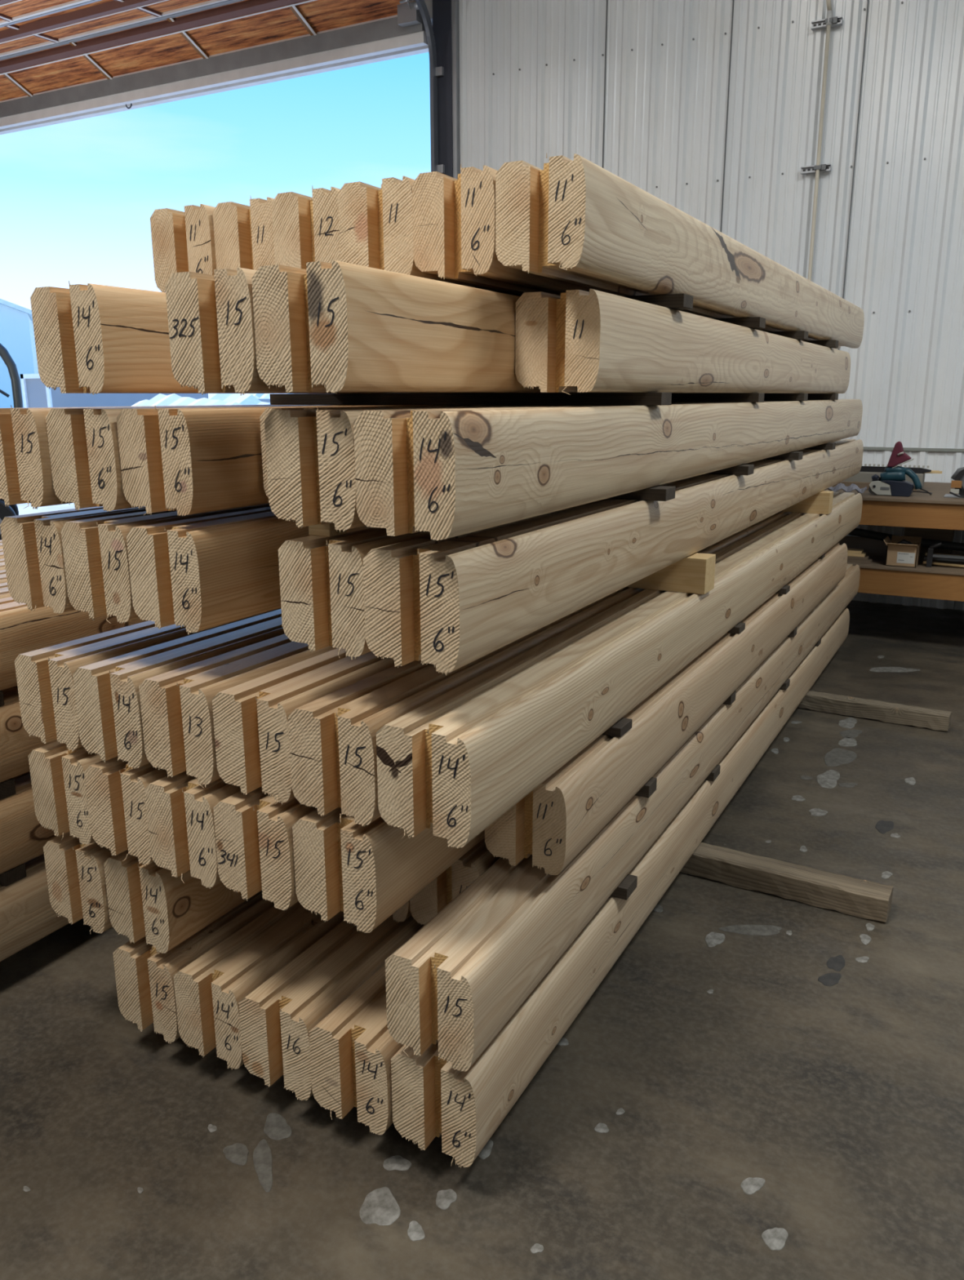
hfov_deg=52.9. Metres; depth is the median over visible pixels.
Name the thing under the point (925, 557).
stick
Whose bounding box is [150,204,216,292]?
log timber
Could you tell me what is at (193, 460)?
log timber
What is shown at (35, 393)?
box trailer
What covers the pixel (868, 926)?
stain
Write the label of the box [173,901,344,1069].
log timber
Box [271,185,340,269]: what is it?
log timber
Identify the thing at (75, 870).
log timber
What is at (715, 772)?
strip
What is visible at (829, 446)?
strip
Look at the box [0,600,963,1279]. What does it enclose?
floor
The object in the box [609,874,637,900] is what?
strip
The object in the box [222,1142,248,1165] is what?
stain
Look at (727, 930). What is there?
stain
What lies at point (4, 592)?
log timber
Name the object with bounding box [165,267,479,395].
log timber
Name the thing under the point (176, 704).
log timber
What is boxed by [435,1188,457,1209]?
stain
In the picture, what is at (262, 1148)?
stain
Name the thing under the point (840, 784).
stain
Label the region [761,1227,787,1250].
stain
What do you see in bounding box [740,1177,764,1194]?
stain
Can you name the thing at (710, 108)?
wall
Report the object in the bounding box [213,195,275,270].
log timber
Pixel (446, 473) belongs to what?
log timber
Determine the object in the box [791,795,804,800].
stain
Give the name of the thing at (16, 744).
log timber
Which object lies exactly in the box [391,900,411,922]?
log timber
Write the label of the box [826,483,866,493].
rag
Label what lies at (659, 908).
stain
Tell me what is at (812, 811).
stain
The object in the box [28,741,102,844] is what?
log timber
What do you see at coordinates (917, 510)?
workbench
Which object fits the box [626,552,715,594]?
block
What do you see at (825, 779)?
stain
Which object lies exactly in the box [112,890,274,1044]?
log timber
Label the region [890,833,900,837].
stain
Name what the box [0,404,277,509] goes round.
log timber
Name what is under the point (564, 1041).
stain
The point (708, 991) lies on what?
light
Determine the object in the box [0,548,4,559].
log timber
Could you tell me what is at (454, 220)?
log timber
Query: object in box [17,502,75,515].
yard
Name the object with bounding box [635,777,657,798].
strip
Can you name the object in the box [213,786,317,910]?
log timber
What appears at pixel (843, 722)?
stain
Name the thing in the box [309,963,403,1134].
log timber
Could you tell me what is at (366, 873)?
log timber
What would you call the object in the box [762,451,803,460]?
strip
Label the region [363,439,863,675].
log timber
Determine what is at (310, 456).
log timber
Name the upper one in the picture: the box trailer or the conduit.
the conduit
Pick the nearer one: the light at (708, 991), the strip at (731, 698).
the light at (708, 991)
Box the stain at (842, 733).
[839,729,862,737]
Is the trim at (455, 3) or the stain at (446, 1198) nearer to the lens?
the stain at (446, 1198)
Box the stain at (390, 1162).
[382,1155,411,1170]
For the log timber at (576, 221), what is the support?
on the log timber at (574, 340)
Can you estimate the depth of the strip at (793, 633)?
3.96 m
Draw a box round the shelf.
[837,536,963,575]
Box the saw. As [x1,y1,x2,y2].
[943,466,963,497]
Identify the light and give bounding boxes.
[706,989,713,994]
[786,930,791,935]
[791,720,801,724]
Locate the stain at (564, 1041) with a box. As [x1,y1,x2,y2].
[556,1037,568,1045]
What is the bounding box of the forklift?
[0,342,22,540]
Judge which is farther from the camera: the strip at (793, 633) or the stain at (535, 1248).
the strip at (793, 633)
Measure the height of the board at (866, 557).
0.016 m
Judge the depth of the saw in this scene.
5.56 m
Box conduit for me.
[800,0,842,280]
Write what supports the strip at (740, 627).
on the log timber at (554, 822)
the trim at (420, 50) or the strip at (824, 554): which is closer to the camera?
the strip at (824, 554)
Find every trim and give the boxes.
[0,24,432,134]
[432,0,453,177]
[451,0,459,179]
[862,446,963,452]
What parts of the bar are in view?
saw chain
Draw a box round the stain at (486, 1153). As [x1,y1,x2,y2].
[478,1139,493,1159]
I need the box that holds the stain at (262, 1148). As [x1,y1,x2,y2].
[253,1138,272,1191]
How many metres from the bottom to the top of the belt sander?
0.312 m
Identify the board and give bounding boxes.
[847,548,863,554]
[847,552,866,557]
[847,555,869,559]
[847,559,871,563]
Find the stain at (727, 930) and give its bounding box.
[718,924,782,935]
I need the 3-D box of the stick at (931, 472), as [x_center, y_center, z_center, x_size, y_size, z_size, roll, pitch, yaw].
[2.696,-1.056,6.071,0.340,0.015,0.024,7,16,27]
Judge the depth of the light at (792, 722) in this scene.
4.41 m
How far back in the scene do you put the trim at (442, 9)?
7.58 m
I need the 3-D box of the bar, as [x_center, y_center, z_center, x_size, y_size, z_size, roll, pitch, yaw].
[2.433,-1.097,6.167,0.780,0.048,0.020,7,16,27]
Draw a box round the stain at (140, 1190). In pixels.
[137,1187,143,1193]
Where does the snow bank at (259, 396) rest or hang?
on the yard
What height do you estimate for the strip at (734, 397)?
0.028 m
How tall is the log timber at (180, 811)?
0.201 m
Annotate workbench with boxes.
[823,481,963,601]
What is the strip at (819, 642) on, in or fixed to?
on the log timber at (431, 1099)
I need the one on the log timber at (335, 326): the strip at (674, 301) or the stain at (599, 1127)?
the strip at (674, 301)
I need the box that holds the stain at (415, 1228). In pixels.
[407,1220,425,1240]
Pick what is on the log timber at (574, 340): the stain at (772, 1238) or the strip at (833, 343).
the strip at (833, 343)
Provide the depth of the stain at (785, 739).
4.19 m
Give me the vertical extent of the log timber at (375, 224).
0.194 m
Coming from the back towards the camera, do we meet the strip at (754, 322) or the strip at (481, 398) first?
the strip at (754, 322)
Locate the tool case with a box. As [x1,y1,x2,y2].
[844,471,924,490]
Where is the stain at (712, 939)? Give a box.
[705,932,724,946]
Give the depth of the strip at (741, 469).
3.00 m
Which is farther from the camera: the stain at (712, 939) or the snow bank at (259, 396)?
the snow bank at (259, 396)
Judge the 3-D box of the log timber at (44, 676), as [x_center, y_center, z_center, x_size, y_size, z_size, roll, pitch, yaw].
[0.171,-0.365,3.982,0.180,0.201,4.574,7,16,27]
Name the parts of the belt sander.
knob, name plate, motor, bag frame, power cord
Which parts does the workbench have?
rubber strip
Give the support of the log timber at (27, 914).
on the skid timber
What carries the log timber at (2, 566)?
on the strip
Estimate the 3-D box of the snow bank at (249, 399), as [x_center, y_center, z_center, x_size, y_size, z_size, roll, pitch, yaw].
[-9.922,-7.507,32.173,9.000,1.885,3.200,7,16,27]
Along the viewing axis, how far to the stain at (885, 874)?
3.01 m
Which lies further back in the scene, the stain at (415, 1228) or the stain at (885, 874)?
the stain at (885, 874)
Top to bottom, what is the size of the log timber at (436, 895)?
0.201 m
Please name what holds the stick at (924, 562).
on the workbench
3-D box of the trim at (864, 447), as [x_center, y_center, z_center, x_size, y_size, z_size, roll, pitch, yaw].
[4.274,-1.131,5.921,9.400,0.019,0.028,7,16,27]
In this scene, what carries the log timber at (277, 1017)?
on the skid timber at (864, 899)
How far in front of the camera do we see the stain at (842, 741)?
4.16 m
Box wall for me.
[424,0,963,610]
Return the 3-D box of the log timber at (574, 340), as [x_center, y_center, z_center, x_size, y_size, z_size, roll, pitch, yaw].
[0.900,-0.923,3.248,0.180,0.194,3.196,7,16,27]
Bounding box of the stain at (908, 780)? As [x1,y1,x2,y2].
[904,777,915,785]
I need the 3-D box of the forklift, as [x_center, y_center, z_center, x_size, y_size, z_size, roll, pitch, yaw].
[-5.360,-1.941,9.327,1.780,2.120,1.200,-7,16,-24]
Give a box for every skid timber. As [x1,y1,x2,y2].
[680,842,893,922]
[796,690,951,731]
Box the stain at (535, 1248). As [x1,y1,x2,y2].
[530,1243,543,1253]
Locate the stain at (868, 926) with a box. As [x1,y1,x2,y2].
[865,923,874,930]
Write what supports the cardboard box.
on the workbench
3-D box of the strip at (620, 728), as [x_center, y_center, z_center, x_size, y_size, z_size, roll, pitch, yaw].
[-0.169,0.134,2.442,1.125,0.021,0.075,7,16,28]
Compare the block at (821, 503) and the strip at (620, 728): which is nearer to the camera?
the strip at (620, 728)
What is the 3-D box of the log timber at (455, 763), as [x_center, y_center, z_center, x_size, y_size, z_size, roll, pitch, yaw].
[0.964,-0.245,3.499,0.180,0.201,4.490,7,16,27]
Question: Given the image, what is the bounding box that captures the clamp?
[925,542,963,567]
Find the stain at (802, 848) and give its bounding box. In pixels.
[800,845,807,852]
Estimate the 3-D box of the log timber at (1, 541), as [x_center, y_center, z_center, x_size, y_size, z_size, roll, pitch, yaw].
[-1.218,-0.460,4.259,0.180,0.189,4.900,7,16,27]
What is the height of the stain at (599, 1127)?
0.001 m
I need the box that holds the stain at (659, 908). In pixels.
[653,904,662,912]
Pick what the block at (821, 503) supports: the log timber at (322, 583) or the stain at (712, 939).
the log timber at (322, 583)
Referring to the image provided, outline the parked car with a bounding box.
[258,398,270,402]
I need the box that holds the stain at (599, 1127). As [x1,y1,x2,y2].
[594,1122,608,1133]
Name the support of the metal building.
on the yard
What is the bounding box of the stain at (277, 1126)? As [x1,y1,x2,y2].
[263,1112,292,1140]
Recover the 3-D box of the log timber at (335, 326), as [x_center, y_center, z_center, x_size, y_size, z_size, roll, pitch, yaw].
[0.802,-0.973,3.444,0.180,0.192,4.574,7,16,27]
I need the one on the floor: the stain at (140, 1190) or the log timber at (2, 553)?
the stain at (140, 1190)
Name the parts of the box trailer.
frame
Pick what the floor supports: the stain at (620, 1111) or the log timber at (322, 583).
the stain at (620, 1111)
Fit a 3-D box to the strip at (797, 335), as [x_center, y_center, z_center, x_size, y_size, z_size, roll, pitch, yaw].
[0.691,-1.171,3.780,1.110,0.029,0.075,7,16,27]
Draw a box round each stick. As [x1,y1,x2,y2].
[922,471,942,473]
[923,561,963,567]
[924,556,963,563]
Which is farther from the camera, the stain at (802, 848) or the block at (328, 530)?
the stain at (802, 848)
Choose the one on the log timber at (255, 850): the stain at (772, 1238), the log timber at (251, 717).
the log timber at (251, 717)
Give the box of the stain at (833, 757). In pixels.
[823,747,856,766]
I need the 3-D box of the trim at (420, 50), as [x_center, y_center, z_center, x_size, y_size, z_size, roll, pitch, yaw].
[-4.570,-5.372,9.959,9.745,0.160,0.080,7,16,27]
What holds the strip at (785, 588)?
on the log timber at (554, 822)
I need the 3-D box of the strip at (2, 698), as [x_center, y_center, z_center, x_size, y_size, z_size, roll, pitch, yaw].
[-1.658,0.083,2.567,1.115,0.036,0.060,7,16,27]
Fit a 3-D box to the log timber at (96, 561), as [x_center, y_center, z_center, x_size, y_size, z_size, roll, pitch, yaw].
[0.324,-0.628,3.853,0.180,0.202,4.578,7,16,27]
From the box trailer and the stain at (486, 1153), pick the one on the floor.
the stain at (486, 1153)
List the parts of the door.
panel, panel, panel, rail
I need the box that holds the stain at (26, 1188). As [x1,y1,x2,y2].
[23,1186,31,1191]
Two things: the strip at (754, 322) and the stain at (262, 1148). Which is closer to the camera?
the stain at (262, 1148)
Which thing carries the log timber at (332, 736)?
on the log timber at (366, 873)
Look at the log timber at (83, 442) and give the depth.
1.86 m
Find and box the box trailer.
[20,373,208,407]
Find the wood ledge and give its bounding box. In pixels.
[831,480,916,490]
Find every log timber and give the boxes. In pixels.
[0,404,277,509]
[0,506,146,613]
[0,539,3,548]
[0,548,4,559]
[0,558,5,570]
[0,569,7,583]
[0,582,11,599]
[0,596,148,690]
[0,685,57,782]
[0,771,66,874]
[0,853,69,961]
[14,607,281,751]
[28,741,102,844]
[30,280,445,395]
[43,831,114,933]
[45,404,344,511]
[61,502,270,623]
[72,608,284,768]
[84,755,167,865]
[103,849,262,953]
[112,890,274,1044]
[116,404,420,515]
[126,506,309,634]
[138,634,336,787]
[144,770,240,888]
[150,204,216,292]
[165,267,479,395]
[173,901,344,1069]
[212,648,395,804]
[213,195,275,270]
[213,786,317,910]
[238,914,424,1101]
[251,260,708,393]
[259,404,500,497]
[264,402,684,532]
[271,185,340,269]
[278,525,430,659]
[288,489,826,826]
[292,807,484,933]
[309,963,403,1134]
[337,176,522,296]
[353,399,862,540]
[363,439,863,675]
[376,492,862,848]
[385,563,860,1071]
[391,608,849,1168]
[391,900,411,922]
[409,837,500,924]
[412,164,764,331]
[484,542,847,875]
[495,153,864,348]
[515,288,850,394]
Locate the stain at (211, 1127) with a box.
[208,1124,217,1132]
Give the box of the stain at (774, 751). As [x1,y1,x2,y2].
[771,748,778,754]
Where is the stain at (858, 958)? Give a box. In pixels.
[855,955,869,962]
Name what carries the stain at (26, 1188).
on the floor
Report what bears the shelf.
attached to the workbench
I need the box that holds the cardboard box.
[884,535,921,568]
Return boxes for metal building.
[0,298,38,408]
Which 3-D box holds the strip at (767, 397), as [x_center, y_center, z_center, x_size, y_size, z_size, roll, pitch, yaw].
[0.752,-0.991,3.954,1.100,0.028,0.075,7,16,27]
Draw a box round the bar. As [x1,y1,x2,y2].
[859,463,931,473]
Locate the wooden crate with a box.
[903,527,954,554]
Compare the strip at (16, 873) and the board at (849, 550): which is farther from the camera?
the board at (849, 550)
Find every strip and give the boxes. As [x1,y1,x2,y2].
[0,690,4,706]
[0,777,16,799]
[0,863,26,886]
[270,392,671,405]
[601,717,632,737]
[606,485,675,501]
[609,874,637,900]
[622,293,693,310]
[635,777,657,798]
[671,392,764,402]
[705,464,754,475]
[705,764,719,781]
[712,316,765,328]
[723,690,736,705]
[727,622,745,634]
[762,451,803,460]
[764,393,808,400]
[765,330,808,340]
[775,585,790,594]
[778,679,790,689]
[786,626,797,637]
[801,339,838,347]
[804,442,835,449]
[807,393,838,399]
[814,638,821,646]
[817,552,825,559]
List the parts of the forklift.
guard frame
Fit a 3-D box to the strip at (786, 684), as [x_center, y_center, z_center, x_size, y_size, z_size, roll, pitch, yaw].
[0.780,0.120,4.271,1.110,0.030,0.076,8,16,28]
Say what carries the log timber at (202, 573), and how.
on the block at (821, 503)
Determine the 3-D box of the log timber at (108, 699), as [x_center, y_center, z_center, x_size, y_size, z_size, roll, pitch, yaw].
[0.301,-0.323,3.816,0.180,0.202,4.422,7,16,27]
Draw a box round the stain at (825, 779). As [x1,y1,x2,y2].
[816,769,839,788]
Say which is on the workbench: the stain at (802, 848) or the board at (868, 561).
the board at (868, 561)
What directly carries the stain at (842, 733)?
on the floor
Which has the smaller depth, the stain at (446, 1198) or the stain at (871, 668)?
the stain at (446, 1198)
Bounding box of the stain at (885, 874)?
[881,871,892,879]
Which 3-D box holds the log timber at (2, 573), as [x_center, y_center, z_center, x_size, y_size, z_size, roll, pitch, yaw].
[-0.733,-0.392,3.984,0.180,0.189,4.900,7,16,27]
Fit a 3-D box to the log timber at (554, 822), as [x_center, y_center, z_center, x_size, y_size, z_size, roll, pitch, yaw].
[0.940,-0.023,3.476,0.180,0.200,3.612,7,16,27]
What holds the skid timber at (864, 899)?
on the floor
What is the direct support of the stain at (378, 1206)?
on the floor
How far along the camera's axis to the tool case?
6.13 m
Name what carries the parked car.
on the yard
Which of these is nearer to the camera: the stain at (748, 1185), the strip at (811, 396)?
the stain at (748, 1185)
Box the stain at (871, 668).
[869,666,919,671]
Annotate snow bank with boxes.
[131,393,241,406]
[208,393,270,404]
[237,393,270,399]
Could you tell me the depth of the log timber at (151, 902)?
2.08 m
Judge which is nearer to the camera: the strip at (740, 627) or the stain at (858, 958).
the stain at (858, 958)
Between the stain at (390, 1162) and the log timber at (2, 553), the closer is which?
the stain at (390, 1162)
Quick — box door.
[0,0,444,173]
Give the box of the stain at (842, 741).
[838,737,857,746]
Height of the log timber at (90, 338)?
0.200 m
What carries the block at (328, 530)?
on the log timber at (322, 583)
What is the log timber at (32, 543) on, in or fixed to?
on the block at (821, 503)
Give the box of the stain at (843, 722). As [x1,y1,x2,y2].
[838,717,857,728]
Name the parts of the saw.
plate, label plate, power cord, handle, motor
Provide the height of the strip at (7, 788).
0.041 m
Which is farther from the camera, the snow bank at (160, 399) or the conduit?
the snow bank at (160, 399)
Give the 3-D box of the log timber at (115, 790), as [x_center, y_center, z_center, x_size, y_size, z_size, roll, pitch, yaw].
[0.337,-0.136,3.934,0.180,0.201,4.578,7,16,27]
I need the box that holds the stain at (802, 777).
[800,775,812,779]
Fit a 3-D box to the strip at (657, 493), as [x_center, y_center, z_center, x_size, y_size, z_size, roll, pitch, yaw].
[-0.051,-0.407,2.539,1.120,0.028,0.075,7,16,27]
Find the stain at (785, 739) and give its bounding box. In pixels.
[783,737,790,742]
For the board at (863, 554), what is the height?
0.016 m
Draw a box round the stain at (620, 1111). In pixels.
[616,1107,625,1115]
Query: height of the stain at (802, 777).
0.001 m
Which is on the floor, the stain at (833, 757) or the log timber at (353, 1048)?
the stain at (833, 757)
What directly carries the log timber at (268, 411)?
on the log timber at (32, 543)
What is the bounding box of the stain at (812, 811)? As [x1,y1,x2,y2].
[808,808,827,816]
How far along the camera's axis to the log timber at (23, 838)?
2.41 m
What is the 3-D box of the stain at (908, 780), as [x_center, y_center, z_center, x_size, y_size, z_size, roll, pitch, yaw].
[1.652,0.543,3.739,0.040,0.001,0.083,7,16,27]
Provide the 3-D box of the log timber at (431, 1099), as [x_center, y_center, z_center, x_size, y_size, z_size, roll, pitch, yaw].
[0.962,0.386,3.675,0.180,0.195,4.454,7,16,27]
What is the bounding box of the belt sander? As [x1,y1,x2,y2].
[868,441,932,497]
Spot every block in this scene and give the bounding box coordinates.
[308,522,346,537]
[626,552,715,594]
[780,490,833,514]
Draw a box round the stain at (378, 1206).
[359,1186,400,1225]
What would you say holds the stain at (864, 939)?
on the floor
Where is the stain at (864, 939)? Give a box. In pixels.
[859,933,871,945]
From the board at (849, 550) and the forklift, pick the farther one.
the forklift
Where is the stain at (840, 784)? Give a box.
[838,782,857,787]
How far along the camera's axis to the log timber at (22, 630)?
2.38 m

